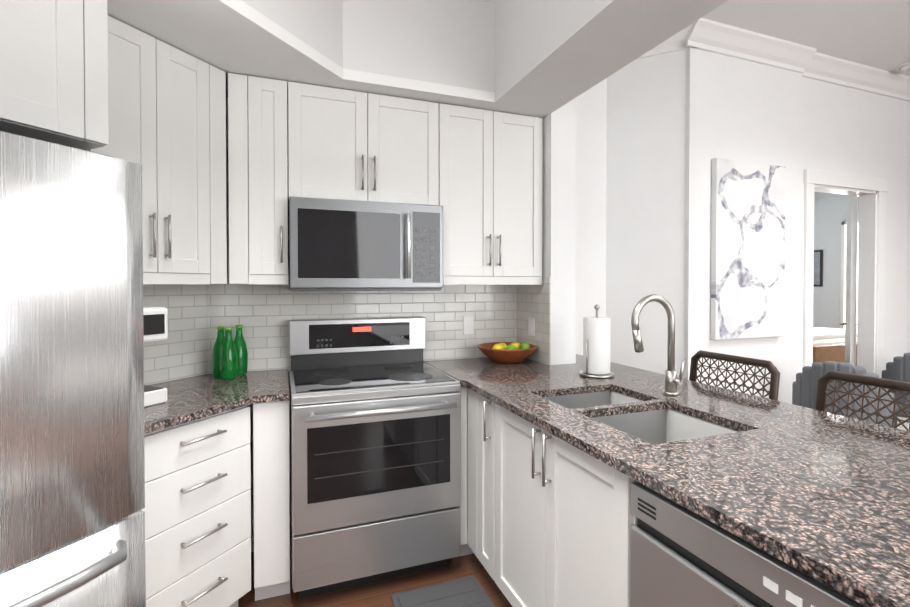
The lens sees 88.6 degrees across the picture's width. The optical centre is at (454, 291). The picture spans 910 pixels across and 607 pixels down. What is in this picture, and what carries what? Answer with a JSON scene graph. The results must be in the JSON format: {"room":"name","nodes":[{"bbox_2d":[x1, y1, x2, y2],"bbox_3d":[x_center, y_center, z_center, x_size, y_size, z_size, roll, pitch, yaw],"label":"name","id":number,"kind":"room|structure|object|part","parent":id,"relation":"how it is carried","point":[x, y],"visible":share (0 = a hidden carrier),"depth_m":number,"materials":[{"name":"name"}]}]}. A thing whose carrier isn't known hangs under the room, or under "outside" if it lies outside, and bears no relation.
{"room":"kitchen","nodes":[
{"label":"kitchen","id":0,"kind":"room"},
{"bbox_2d":[0,0,127,159],"bbox_3d":[-1.559,-0.733,1.201,1.019,0.516,1.019,0,1,-20],"label":"upper cabinet","id":1,"kind":"object","parent":0,"relation":"attached to","point":[62,61],"depth_m":1.42,"materials":[{"name":"white wood"}]},
{"bbox_2d":[124,23,235,279],"bbox_3d":[-1.300,-0.537,1.924,0.621,0.926,0.561,0,1,-20],"label":"upper cabinet","id":2,"kind":"object","parent":0,"relation":"attached to","point":[175,101],"depth_m":1.94,"materials":[{"name":"white wood"}]},
{"bbox_2d":[232,88,235,259],"bbox_3d":[-1.206,-0.540,2.146,0.289,0.926,0.333,0,1,-20],"label":"upper cabinet","id":3,"kind":"object","parent":0,"relation":"attached to","point":[233,89],"depth_m":2.15,"materials":[{"name":"white wood"}]},
{"bbox_2d":[238,541,511,606],"bbox_3d":[2.280,1.389,2.477,12.200,0.100,9.400,0,1,-20],"label":"floor","id":4,"kind":"structure","parent":0,"point":[377,594],"depth_m":2.10,"materials":[{"name":"brown wood"}]},
{"bbox_2d":[0,131,145,606],"bbox_3d":[-1.415,0.468,1.167,0.742,1.775,0.908,0,1,25],"label":"fridge","id":5,"kind":"object","parent":4,"relation":"on","point":[72,490],"visible":1,"depth_m":1.27,"materials":[{"name":"grey metal"}]},
{"bbox_2d":[141,408,259,606],"bbox_3d":[-1.215,0.904,1.855,0.744,0.885,0.745,0,1,-20],"label":"base cabinet","id":6,"kind":"object","parent":4,"relation":"on","point":[202,525],"depth_m":1.73,"materials":[{"name":"white wood"}]},
{"bbox_2d":[144,369,288,435],"bbox_3d":[-1.167,0.445,1.947,0.891,0.030,0.933,0,1,-20],"label":"countertop","id":7,"kind":"structure","parent":6,"relation":"on","point":[200,403],"depth_m":1.89,"materials":[{"name":"stone"}]},
{"bbox_2d":[143,307,167,406],"bbox_3d":[-1.309,0.247,1.769,0.333,0.370,0.245,0,1,25],"label":"coffee maker","id":8,"kind":"object","parent":7,"relation":"on","point":[155,324],"visible":0.08,"depth_m":1.77,"materials":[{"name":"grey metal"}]},
{"bbox_2d":[212,325,247,379],"bbox_3d":[-1.117,0.299,2.312,0.160,0.252,0.185,0,1,-20],"label":"bottles","id":9,"kind":"object","parent":7,"relation":"on","point":[229,358],"visible":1,"depth_m":2.27,"materials":[{"name":"green glass"}]},
{"bbox_2d":[256,404,263,555],"bbox_3d":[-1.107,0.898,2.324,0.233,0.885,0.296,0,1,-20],"label":"filler panel","id":10,"kind":"object","parent":4,"relation":"on","point":[259,407],"depth_m":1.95,"materials":[{"name":"white wood"}]},
{"bbox_2d":[289,316,460,598],"bbox_3d":[-0.424,0.748,2.332,0.752,1.185,0.723,0,1,-20],"label":"range","id":11,"kind":"object","parent":4,"relation":"on","point":[375,448],"visible":1,"depth_m":2.08,"materials":[{"name":"silver metal"}]},
{"bbox_2d":[391,575,494,606],"bbox_3d":[0.087,1.341,1.630,0.400,0.014,1.050,0,1,-20],"label":"mat","id":12,"kind":"object","parent":4,"relation":"on","point":[469,591],"visible":1,"depth_m":2.03,"materials":[{"name":"grey fabric"}]},
{"bbox_2d":[459,388,471,555],"bbox_3d":[0.204,0.894,2.654,0.635,0.885,0.596,0,1,-20],"label":"base cabinet","id":13,"kind":"object","parent":4,"relation":"on","point":[466,397],"depth_m":2.27,"materials":[{"name":"white wood"}]},
{"bbox_2d":[472,392,539,588],"bbox_3d":[0.425,0.900,2.157,0.597,0.885,0.250,0,1,-20],"label":"base cabinet","id":14,"kind":"object","parent":4,"relation":"on","point":[499,438],"depth_m":2.02,"materials":[{"name":"white wood"}]},
{"bbox_2d":[424,357,909,606],"bbox_3d":[0.589,0.449,1.624,0.636,0.030,2.767,0,1,-20],"label":"countertop","id":15,"kind":"structure","parent":14,"relation":"on","point":[841,519],"depth_m":1.08,"materials":[{"name":"stone"}]},
{"bbox_2d":[477,342,537,362],"bbox_3d":[0.313,0.360,2.785,0.360,0.118,0.360,0,1,-20],"label":"fruit bowl","id":16,"kind":"object","parent":15,"relation":"on","point":[507,352],"visible":1,"depth_m":2.70,"materials":[{"name":"brown wood"}]},
{"bbox_2d":[579,304,613,378],"bbox_3d":[0.717,0.245,2.359,0.170,0.359,0.170,0,1,-20],"label":"paper towel holder","id":17,"kind":"object","parent":15,"relation":"on","point":[596,346],"visible":1,"depth_m":2.30,"materials":[{"name":"white paper"}]},
{"bbox_2d":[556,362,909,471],"bbox_3d":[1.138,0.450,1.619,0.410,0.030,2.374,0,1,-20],"label":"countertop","id":18,"kind":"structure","parent":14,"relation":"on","point":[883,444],"depth_m":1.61,"materials":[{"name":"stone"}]},
{"bbox_2d":[500,464,635,606],"bbox_3d":[0.591,1.048,1.715,0.597,0.600,0.815,0,1,-20],"label":"base cabinet","id":19,"kind":"object","parent":4,"relation":"on","point":[560,546],"depth_m":1.55,"materials":[{"name":"white wood"}]},
{"bbox_2d":[689,350,779,400],"bbox_3d":[1.142,0.827,2.194,0.468,1.033,0.464,0,1,-20],"label":"stool","id":20,"kind":"object","parent":4,"relation":"on","point":[773,383],"visible":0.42,"depth_m":2.23,"materials":[{"name":"brown wood"}]},
{"bbox_2d":[630,480,865,606],"bbox_3d":[0.835,0.867,1.044,0.590,0.780,0.596,0,1,-20],"label":"dishwasher","id":21,"kind":"object","parent":4,"relation":"on","point":[681,556],"visible":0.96,"depth_m":1.02,"materials":[{"name":"grey metal"}]},
{"bbox_2d":[813,327,856,365],"bbox_3d":[4.415,0.662,6.468,1.840,1.250,2.220,0,1,-20],"label":"bed","id":22,"kind":"object","parent":4,"relation":"on","point":[828,344],"visible":0.02,"depth_m":5.29,"materials":[{"name":"white fabric"}]},
{"bbox_2d":[792,361,893,426],"bbox_3d":[2.507,0.883,3.030,0.505,0.898,0.465,1,1,45],"label":"dining chair","id":23,"kind":"object","parent":4,"relation":"on","point":[804,386],"visible":0.35,"depth_m":2.86,"materials":[{"name":"grey fabric"}]},
{"bbox_2d":[815,370,909,430],"bbox_3d":[1.359,0.834,1.613,0.468,1.033,0.464,0,1,-20],"label":"stool","id":24,"kind":"object","parent":4,"relation":"on","point":[823,382],"visible":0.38,"depth_m":1.75,"materials":[{"name":"brown wood"}]},
{"bbox_2d":[881,353,909,427],"bbox_3d":[3.501,0.877,3.455,0.505,0.898,0.465,1,1,45],"label":"dining chair","id":25,"kind":"object","parent":4,"relation":"on","point":[898,368],"visible":0.48,"depth_m":3.42,"materials":[{"name":"grey fabric"}]},
{"bbox_2d":[206,78,606,382],"bbox_3d":[-0.247,-0.191,2.847,2.860,3.050,0.100,0,1,-20],"label":"wall","id":26,"kind":"structure","parent":0,"point":[591,145],"depth_m":3.23,"materials":[{"name":"paint"}]},
{"bbox_2d":[206,276,516,373],"bbox_3d":[-0.441,0.179,2.722,1.798,0.522,0.006,0,1,-20],"label":"backsplash","id":27,"kind":"structure","parent":26,"relation":"attached to","point":[263,314],"depth_m":2.67,"materials":[{"name":"tile"}]},
{"bbox_2d":[463,316,473,334],"bbox_3d":[0.084,0.213,2.909,0.070,0.114,0.008,0,1,-20],"label":"electrical outlet plate","id":28,"kind":"object","parent":27,"relation":"attached to","point":[468,325],"depth_m":2.91,"materials":[{"name":"white plastic"}]},
{"bbox_2d":[284,81,443,211],"bbox_3d":[-0.499,-0.730,2.515,0.760,0.556,0.326,0,1,-20],"label":"upper cabinet","id":29,"kind":"object","parent":26,"relation":"attached to","point":[339,143],"depth_m":2.35,"materials":[{"name":"white wood"}]},
{"bbox_2d":[288,196,442,290],"bbox_3d":[-0.473,-0.225,2.453,0.752,0.441,0.454,0,1,-20],"label":"microwave","id":30,"kind":"object","parent":29,"relation":"attached to","point":[344,245],"visible":1,"depth_m":2.28,"materials":[{"name":"grey metal"}]},
{"bbox_2d":[443,104,542,279],"bbox_3d":[0.128,-0.548,2.751,0.697,0.926,0.326,0,1,-20],"label":"upper cabinet","id":31,"kind":"object","parent":26,"relation":"attached to","point":[492,210],"depth_m":2.61,"materials":[{"name":"white wood"}]},
{"bbox_2d":[107,0,727,117],"bbox_3d":[-0.975,-1.335,0.371,4.448,0.700,4.000,0,1,-20],"label":"ceiling","id":32,"kind":"structure","parent":0,"point":[539,58],"depth_m":2.14,"materials":[{"name":"grey paint"}]},
{"bbox_2d":[219,0,494,101],"bbox_3d":[-0.966,-1.012,0.589,3.540,0.050,2.748,0,1,-20],"label":"trim","id":33,"kind":"structure","parent":32,"relation":"attached to","point":[247,11],"depth_m":2.22,"materials":[{"name":"paint"}]},
{"bbox_2d":[542,97,576,364],"bbox_3d":[0.557,-0.192,2.881,0.170,3.050,0.400,0,1,-20],"label":"wall","id":34,"kind":"structure","parent":0,"point":[559,201],"depth_m":2.69,"materials":[{"name":"paint"}]},
{"bbox_2d":[517,277,550,364],"bbox_3d":[0.474,0.178,2.854,0.006,0.522,0.400,0,1,-20],"label":"backsplash","id":35,"kind":"structure","parent":34,"relation":"attached to","point":[534,301],"depth_m":2.79,"materials":[{"name":"tile"}]},
{"bbox_2d":[528,317,534,335],"bbox_3d":[0.466,0.214,2.851,0.008,0.114,0.070,0,1,-20],"label":"electrical outlet plate","id":36,"kind":"object","parent":35,"relation":"attached to","point":[531,320],"depth_m":2.84,"materials":[{"name":"white plastic"}]},
{"bbox_2d":[606,50,685,378],"bbox_3d":[1.309,-0.196,3.226,0.495,3.050,0.100,0,1,25],"label":"wall","id":37,"kind":"structure","parent":0,"point":[645,200],"depth_m":3.17,"materials":[{"name":"paint"}]},
{"bbox_2d":[684,47,909,430],"bbox_3d":[4.554,-0.209,4.225,6.500,3.050,0.178,0,1,-20],"label":"wall","id":38,"kind":"structure","parent":0,"point":[795,124],"depth_m":3.26,"materials":[{"name":"paint"}]},
{"bbox_3d":[2.021,-0.281,3.204,0.660,1.200,0.040,0,1,-20],"label":"canvas art","id":39,"kind":"part","parent":38,"relation":"part of"},
{"bbox_2d":[637,18,909,101],"bbox_3d":[2.866,-1.623,0.869,11.980,0.135,5.830,0,1,-20],"label":"crown molding","id":40,"kind":"structure","parent":38,"relation":"attached to","point":[703,34],"depth_m":3.25,"materials":[{"name":"paint"}]},
{"bbox_2d":[803,169,886,377],"bbox_3d":[3.035,0.205,3.697,0.974,2.235,0.138,0,1,-20],"label":"door frame","id":41,"kind":"structure","parent":38,"relation":"attached to","point":[870,192],"depth_m":3.78,"materials":[{"name":"paint"}]},
{"bbox_2d":[840,198,857,365],"bbox_3d":[3.590,0.259,4.234,0.132,2.095,0.740,1,1,38],"label":"door leaf","id":42,"kind":"structure","parent":41,"relation":"attached to","point":[850,323],"depth_m":3.95,"materials":[{"name":"paint"}]},
{"bbox_2d":[702,0,909,76],"bbox_3d":[2.280,-1.761,2.436,12.200,0.100,9.400,0,1,-20],"label":"ceiling","id":43,"kind":"structure","parent":0,"point":[874,33],"depth_m":3.00,"materials":[{"name":"white paint"}]},
{"bbox_2d":[897,61,909,72],"bbox_3d":[3.468,-1.702,3.543,0.160,0.045,0.160,0,1,-20],"label":"smoke detector","id":44,"kind":"object","parent":43,"relation":"attached to","point":[903,68],"visible":0.98,"depth_m":3.54,"materials":[{"name":"white plastic"}]},
{"bbox_2d":[813,192,858,328],"bbox_3d":[6.922,-0.247,7.160,0.009,3.050,3.600,0,1,-20],"label":"wall","id":45,"kind":"structure","parent":0,"point":[830,209],"depth_m":8.16,"materials":[{"name":"paint"}]},
{"bbox_3d":[7.947,-0.213,4.574,0.100,3.050,9.200,0,1,-20],"label":"wall","id":46,"kind":"structure","parent":0,"visible":0},
{"bbox_2d":[814,250,822,286],"bbox_3d":[6.426,-0.413,8.434,0.028,0.650,0.400,0,1,-20],"label":"framed picture","id":47,"kind":"object","parent":46,"relation":"attached to","point":[818,268],"visible":0.32,"depth_m":8.29,"materials":[{"name":"black plastic"}]},
{"bbox_2d":[840,220,858,329],"bbox_3d":[6.982,-0.219,6.936,0.030,1.900,2.200,0,1,-20],"label":"bedroom window","id":48,"kind":"structure","parent":46,"relation":"in","point":[843,274],"depth_m":7.92,"materials":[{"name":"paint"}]},
{"bbox_3d":[-2.082,-0.165,0.783,0.100,3.050,3.850,0,1,25],"label":"wall","id":49,"kind":"structure","parent":0,"visible":0},
{"bbox_2d":[143,284,205,384],"bbox_3d":[-1.482,0.189,1.974,0.006,0.522,0.947,0,1,25],"label":"backsplash","id":50,"kind":"structure","parent":49,"relation":"attached to","point":[179,352],"depth_m":2.27,"materials":[{"name":"tile"}]}
]}

